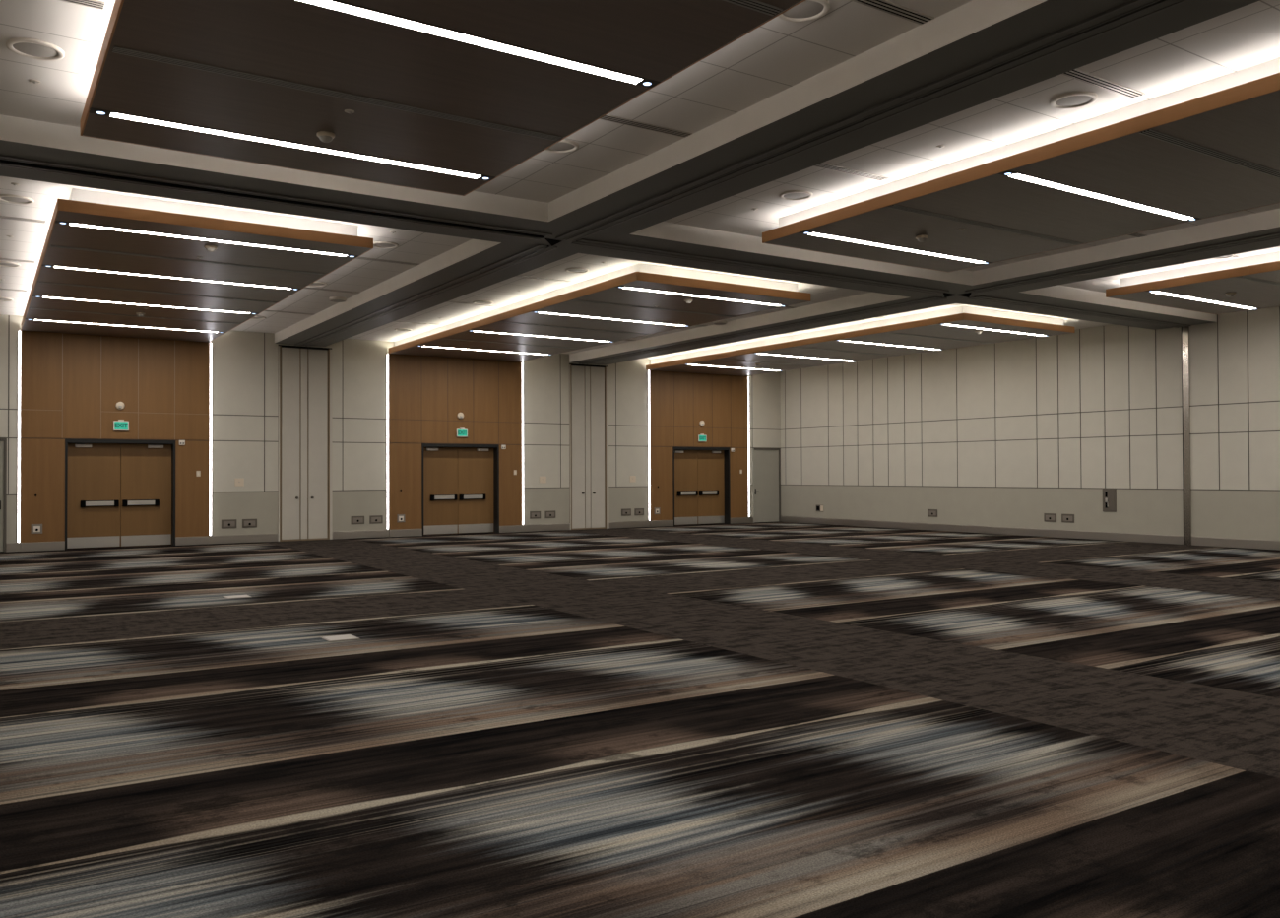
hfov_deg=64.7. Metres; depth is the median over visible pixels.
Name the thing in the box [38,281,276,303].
diffuser
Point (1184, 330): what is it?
post
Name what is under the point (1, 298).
ceiling speaker
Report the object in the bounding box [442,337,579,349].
diffuser
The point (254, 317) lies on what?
ceiling speaker
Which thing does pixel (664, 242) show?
beam
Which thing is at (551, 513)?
wall outlet
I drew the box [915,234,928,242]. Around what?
smoke detector
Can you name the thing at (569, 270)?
grille
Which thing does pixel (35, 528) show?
wall outlet
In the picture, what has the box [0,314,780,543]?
wall
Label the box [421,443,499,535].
door
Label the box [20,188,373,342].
cloud
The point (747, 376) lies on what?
light strip
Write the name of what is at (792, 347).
diffuser
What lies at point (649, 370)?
diffuser
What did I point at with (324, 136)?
smoke detector
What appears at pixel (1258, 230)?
beam
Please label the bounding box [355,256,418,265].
ceiling vent
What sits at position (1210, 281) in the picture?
cloud
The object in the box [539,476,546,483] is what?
blank plate
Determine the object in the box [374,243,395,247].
grille
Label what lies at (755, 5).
diffuser
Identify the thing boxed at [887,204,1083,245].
diffuser
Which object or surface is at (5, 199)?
grille
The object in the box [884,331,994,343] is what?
diffuser
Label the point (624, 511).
wall outlet
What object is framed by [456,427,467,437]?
exit sign
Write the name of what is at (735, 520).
baseboard
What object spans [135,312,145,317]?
smoke detector
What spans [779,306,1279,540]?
wall
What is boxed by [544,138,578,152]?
ceiling speaker
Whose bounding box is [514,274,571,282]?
ceiling vent
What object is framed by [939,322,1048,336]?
linear light
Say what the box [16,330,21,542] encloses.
light strip
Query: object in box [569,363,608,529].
door
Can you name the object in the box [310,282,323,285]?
grille
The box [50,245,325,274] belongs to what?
diffuser
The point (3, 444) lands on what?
door
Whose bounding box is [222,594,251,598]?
box
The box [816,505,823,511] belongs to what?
wall outlet
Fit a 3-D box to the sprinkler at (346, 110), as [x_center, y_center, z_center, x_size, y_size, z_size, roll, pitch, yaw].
[-2.625,-3.134,9.135,0.090,0.019,0.090,0,-1,-33]
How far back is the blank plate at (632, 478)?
31.90 m
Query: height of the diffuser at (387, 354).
4.770 m
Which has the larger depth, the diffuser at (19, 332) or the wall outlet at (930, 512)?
the wall outlet at (930, 512)
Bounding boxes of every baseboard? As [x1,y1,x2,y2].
[5,541,64,552]
[175,533,278,545]
[332,528,422,539]
[499,522,570,532]
[608,519,673,528]
[730,516,749,523]
[781,515,1183,544]
[1191,536,1279,550]
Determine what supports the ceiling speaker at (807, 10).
attached to the ceiling
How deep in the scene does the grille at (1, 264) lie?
17.26 m
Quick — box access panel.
[1102,488,1116,511]
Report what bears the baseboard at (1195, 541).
attached to the wall at (1012, 433)
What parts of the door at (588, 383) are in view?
panel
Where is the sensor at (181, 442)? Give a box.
[179,440,185,445]
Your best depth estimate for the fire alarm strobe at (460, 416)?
28.64 m
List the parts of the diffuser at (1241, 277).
blade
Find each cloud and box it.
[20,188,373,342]
[80,0,805,195]
[387,262,810,361]
[645,305,1075,376]
[762,58,1279,271]
[1105,251,1279,314]
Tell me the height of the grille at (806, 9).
0.008 m
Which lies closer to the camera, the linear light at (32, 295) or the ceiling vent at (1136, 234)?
the ceiling vent at (1136, 234)
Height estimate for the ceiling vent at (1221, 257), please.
0.022 m
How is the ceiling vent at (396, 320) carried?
in the ceiling
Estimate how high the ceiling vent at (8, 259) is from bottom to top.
0.012 m
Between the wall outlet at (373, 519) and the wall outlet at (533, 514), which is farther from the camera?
the wall outlet at (533, 514)
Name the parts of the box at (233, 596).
lid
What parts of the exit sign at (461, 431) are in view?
panel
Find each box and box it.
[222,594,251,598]
[320,634,360,641]
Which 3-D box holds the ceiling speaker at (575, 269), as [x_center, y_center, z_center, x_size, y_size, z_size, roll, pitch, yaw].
[-1.122,-3.353,17.984,0.430,0.022,0.430,0,-1,-33]
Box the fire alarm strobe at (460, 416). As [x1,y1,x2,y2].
[456,412,463,419]
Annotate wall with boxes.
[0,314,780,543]
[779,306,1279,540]
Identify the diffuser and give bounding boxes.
[17,330,20,542]
[29,308,240,323]
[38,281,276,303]
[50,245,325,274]
[112,46,562,140]
[209,342,211,535]
[386,354,388,528]
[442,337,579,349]
[498,320,649,334]
[572,299,734,317]
[648,370,649,519]
[691,364,773,370]
[715,358,818,366]
[722,0,782,15]
[748,376,749,516]
[791,346,895,356]
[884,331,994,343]
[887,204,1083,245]
[1139,128,1279,178]
[1236,275,1279,285]
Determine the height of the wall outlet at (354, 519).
0.194 m
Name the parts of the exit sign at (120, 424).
panel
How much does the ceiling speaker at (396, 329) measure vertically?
0.022 m
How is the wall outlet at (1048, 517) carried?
attached to the wall at (1012, 433)
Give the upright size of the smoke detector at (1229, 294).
0.080 m
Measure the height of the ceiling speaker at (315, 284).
0.022 m
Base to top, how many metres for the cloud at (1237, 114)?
0.337 m
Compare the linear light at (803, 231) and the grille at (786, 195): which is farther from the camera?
the linear light at (803, 231)
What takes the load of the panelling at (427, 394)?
attached to the wall at (244, 364)
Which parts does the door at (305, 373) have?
panel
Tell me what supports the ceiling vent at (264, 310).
in the ceiling
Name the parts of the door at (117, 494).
kick plate, kick plate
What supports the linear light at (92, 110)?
on the cloud at (289, 40)
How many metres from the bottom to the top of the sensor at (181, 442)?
0.120 m
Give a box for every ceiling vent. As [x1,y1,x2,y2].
[0,215,45,223]
[0,257,34,262]
[0,288,26,291]
[59,0,104,9]
[263,310,314,315]
[303,286,359,293]
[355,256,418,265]
[393,320,440,324]
[446,300,497,306]
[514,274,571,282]
[598,114,692,137]
[813,162,889,181]
[850,0,934,24]
[1062,68,1145,98]
[1126,232,1147,237]
[1209,254,1235,258]
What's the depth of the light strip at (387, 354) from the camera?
27.54 m
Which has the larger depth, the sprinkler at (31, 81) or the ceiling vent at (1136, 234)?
the ceiling vent at (1136, 234)
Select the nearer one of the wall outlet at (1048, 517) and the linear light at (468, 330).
the linear light at (468, 330)
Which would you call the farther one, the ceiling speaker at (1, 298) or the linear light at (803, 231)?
the ceiling speaker at (1, 298)
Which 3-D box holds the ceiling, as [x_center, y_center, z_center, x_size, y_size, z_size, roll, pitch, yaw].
[2.611,-3.476,16.398,25.200,0.150,30.050,0,-1,-33]
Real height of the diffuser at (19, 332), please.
4.770 m
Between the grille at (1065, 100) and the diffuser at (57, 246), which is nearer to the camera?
the grille at (1065, 100)
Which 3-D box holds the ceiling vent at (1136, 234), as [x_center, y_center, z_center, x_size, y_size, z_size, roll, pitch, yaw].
[7.071,-3.433,15.131,1.630,0.012,0.134,0,-1,-33]
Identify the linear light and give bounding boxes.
[24,318,225,332]
[32,295,257,314]
[41,263,301,290]
[55,220,359,256]
[88,107,495,180]
[297,0,660,87]
[417,345,552,355]
[467,329,613,342]
[530,311,690,326]
[614,285,786,306]
[683,363,782,371]
[752,352,858,361]
[799,230,993,263]
[833,339,942,350]
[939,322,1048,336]
[997,170,1200,221]
[1145,289,1259,309]
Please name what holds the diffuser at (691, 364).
attached to the linear light at (683, 363)
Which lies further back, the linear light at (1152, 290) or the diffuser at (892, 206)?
the linear light at (1152, 290)
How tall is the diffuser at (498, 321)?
0.012 m
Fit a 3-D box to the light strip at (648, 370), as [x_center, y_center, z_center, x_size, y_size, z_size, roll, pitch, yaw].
[0.291,-0.438,32.246,0.060,4.790,0.033,0,-1,-33]
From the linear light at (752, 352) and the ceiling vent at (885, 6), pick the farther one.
the linear light at (752, 352)
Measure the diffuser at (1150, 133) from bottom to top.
0.012 m
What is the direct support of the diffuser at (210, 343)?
attached to the light strip at (210, 517)
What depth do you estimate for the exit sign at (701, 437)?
33.32 m
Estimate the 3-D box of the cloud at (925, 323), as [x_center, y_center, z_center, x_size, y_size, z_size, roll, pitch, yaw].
[5.254,-3.083,28.098,3.980,0.337,12.405,0,-1,-33]
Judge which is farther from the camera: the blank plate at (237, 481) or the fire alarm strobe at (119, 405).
the blank plate at (237, 481)
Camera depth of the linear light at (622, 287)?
18.73 m
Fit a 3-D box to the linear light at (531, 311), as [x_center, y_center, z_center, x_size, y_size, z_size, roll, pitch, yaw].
[-0.536,-2.983,21.555,3.960,0.021,0.150,0,-1,-33]
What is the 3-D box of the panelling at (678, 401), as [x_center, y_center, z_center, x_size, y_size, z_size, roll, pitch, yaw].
[1.997,-0.430,33.363,4.010,4.800,0.045,0,-1,-33]
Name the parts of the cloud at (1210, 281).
underside panel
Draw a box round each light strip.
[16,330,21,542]
[208,342,211,535]
[385,353,388,529]
[521,362,523,524]
[647,370,650,519]
[747,376,749,516]
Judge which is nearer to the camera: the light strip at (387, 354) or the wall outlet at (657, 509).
the light strip at (387, 354)
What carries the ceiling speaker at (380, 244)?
attached to the ceiling
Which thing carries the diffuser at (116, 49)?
attached to the cloud at (289, 40)
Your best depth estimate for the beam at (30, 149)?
11.87 m
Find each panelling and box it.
[20,330,209,542]
[388,353,521,529]
[649,370,748,519]
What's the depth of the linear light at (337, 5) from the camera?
7.65 m
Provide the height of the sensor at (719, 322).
0.080 m
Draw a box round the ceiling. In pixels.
[0,0,1279,359]
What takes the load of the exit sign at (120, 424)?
attached to the panelling at (72, 385)
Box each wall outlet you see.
[31,523,42,533]
[221,518,236,527]
[242,518,256,527]
[351,515,364,523]
[369,514,383,523]
[397,513,404,521]
[529,511,540,518]
[544,510,555,517]
[621,508,631,515]
[634,508,643,514]
[654,507,660,513]
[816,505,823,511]
[927,509,937,516]
[1043,512,1056,521]
[1061,513,1074,522]
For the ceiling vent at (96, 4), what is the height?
0.012 m
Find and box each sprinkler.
[29,79,40,83]
[344,109,354,113]
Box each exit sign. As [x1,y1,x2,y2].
[113,419,128,430]
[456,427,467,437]
[698,433,706,441]
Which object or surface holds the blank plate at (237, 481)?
attached to the wall at (244, 364)
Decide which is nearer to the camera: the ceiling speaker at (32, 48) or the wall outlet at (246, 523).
the ceiling speaker at (32, 48)
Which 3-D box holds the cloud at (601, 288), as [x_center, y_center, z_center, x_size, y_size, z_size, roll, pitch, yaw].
[-1.794,-3.117,23.474,3.980,0.337,12.405,0,-1,-33]
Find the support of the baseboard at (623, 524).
attached to the wall at (244, 364)
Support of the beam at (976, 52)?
attached to the ceiling
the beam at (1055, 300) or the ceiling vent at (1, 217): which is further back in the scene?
the beam at (1055, 300)
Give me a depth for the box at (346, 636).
10.57 m
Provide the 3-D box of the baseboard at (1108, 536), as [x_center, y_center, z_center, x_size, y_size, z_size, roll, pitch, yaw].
[8.790,1.987,29.363,0.038,0.200,14.040,0,-1,-33]
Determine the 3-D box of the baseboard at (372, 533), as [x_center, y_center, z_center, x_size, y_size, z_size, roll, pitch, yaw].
[-7.089,2.026,27.359,2.470,0.200,0.070,0,-1,-33]
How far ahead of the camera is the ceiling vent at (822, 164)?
12.15 m
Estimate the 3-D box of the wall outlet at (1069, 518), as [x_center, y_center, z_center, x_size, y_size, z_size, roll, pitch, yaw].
[10.999,1.527,25.976,0.024,0.207,0.338,0,-1,-33]
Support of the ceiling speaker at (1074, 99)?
attached to the ceiling
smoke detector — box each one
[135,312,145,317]
[204,245,217,252]
[317,130,334,142]
[684,298,693,303]
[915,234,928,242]
[1225,292,1235,297]
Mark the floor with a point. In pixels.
(776, 719)
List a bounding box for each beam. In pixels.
[0,114,552,242]
[274,0,1260,346]
[569,208,1279,364]
[572,221,972,297]
[958,285,1216,329]
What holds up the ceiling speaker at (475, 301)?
attached to the ceiling
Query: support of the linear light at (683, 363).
on the cloud at (925, 323)
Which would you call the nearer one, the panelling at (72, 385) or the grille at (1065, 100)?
the grille at (1065, 100)
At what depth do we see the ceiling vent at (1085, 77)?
9.42 m
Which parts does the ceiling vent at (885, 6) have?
blade, blade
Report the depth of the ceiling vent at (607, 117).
10.53 m
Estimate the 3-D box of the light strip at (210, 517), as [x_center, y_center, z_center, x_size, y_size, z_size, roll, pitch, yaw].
[-10.647,-0.491,25.070,0.060,4.790,0.033,0,-1,-33]
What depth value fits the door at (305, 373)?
26.34 m
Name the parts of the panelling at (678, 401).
edge trim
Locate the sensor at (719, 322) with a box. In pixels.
[712,320,726,324]
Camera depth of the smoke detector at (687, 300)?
19.10 m
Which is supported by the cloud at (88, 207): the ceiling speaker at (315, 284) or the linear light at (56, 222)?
the linear light at (56, 222)
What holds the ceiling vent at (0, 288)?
in the ceiling
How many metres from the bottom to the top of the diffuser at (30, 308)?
0.012 m
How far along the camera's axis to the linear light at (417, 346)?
26.82 m
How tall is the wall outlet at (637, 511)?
0.195 m
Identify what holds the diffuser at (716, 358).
attached to the cloud at (925, 323)
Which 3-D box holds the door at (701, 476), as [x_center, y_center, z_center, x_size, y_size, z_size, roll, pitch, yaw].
[1.967,0.891,33.463,2.340,2.560,0.310,0,-1,-33]
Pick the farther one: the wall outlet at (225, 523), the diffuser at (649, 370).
the diffuser at (649, 370)
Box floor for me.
[0,520,1279,917]
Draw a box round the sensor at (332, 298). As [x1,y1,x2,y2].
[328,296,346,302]
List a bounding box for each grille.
[0,196,29,202]
[0,262,16,265]
[12,42,58,57]
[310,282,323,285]
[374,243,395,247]
[547,142,575,150]
[568,268,585,271]
[782,0,824,18]
[783,192,808,198]
[1055,95,1091,106]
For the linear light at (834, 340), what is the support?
on the cloud at (925, 323)
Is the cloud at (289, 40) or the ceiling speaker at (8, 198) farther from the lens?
the ceiling speaker at (8, 198)
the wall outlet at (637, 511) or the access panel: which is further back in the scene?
the wall outlet at (637, 511)
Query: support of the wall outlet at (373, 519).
attached to the wall at (244, 364)
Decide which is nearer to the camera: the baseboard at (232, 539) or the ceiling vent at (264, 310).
the ceiling vent at (264, 310)
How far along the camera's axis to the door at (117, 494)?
24.11 m
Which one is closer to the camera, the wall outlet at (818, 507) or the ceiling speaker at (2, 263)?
the ceiling speaker at (2, 263)
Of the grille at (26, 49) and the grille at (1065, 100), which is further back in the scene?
the grille at (1065, 100)
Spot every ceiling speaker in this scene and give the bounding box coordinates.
[0,193,34,203]
[0,260,20,266]
[0,296,13,301]
[5,37,64,61]
[250,316,266,319]
[309,281,327,286]
[373,241,398,248]
[394,327,411,330]
[472,300,493,304]
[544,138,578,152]
[565,266,588,272]
[777,0,830,22]
[778,190,812,200]
[1049,91,1097,109]
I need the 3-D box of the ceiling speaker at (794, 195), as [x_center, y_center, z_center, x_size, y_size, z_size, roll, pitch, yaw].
[2.032,-3.432,13.177,0.430,0.022,0.430,0,-1,-33]
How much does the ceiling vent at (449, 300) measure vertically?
0.012 m
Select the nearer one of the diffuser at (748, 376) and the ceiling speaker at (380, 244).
the ceiling speaker at (380, 244)
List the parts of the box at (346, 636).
lid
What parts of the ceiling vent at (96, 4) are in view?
blade, blade, blade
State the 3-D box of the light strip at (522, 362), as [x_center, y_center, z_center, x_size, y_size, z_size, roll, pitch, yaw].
[-3.456,-0.457,29.787,0.060,4.790,0.033,0,-1,-33]
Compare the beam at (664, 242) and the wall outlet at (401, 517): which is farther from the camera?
the wall outlet at (401, 517)
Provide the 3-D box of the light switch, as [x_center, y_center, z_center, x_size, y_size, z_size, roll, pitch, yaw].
[-10.864,0.362,24.876,0.094,0.140,0.016,0,-1,-33]
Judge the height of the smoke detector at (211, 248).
0.080 m
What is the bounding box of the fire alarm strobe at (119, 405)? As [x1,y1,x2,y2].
[115,401,125,409]
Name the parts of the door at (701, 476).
kick plate, kick plate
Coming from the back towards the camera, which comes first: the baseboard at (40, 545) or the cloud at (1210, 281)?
the baseboard at (40, 545)
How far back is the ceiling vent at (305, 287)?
19.83 m
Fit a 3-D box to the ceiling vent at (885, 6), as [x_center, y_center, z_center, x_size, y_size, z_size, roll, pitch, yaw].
[1.673,-3.513,7.691,1.520,0.012,0.134,0,-1,-33]
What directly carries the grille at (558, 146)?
attached to the ceiling speaker at (563, 146)
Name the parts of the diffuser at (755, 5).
blade, blade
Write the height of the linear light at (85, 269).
0.021 m
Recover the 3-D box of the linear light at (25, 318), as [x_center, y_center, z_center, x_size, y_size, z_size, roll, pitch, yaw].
[-11.223,-2.929,22.258,3.960,0.021,0.150,0,-1,-33]
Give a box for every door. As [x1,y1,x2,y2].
[0,438,6,552]
[64,439,175,549]
[277,344,332,541]
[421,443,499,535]
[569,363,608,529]
[672,447,730,525]
[752,448,780,522]
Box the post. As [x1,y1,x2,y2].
[1181,325,1191,544]
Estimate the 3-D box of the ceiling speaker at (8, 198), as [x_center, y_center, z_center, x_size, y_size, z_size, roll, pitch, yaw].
[-8.166,-3.389,13.207,0.430,0.022,0.430,0,-1,-33]
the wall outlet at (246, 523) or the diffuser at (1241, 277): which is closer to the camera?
the diffuser at (1241, 277)
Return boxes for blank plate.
[234,478,244,486]
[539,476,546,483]
[630,475,636,482]
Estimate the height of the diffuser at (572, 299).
0.012 m
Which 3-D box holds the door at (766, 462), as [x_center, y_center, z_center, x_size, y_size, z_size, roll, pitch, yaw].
[4.360,0.904,34.946,1.250,2.555,0.135,0,-1,-33]
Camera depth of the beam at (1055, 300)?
21.04 m
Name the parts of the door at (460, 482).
kick plate, kick plate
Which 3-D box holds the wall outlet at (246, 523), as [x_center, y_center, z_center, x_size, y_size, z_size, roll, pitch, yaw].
[-9.867,1.628,25.546,0.332,0.206,0.024,0,-1,-33]
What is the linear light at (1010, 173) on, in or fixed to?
on the cloud at (1237, 114)

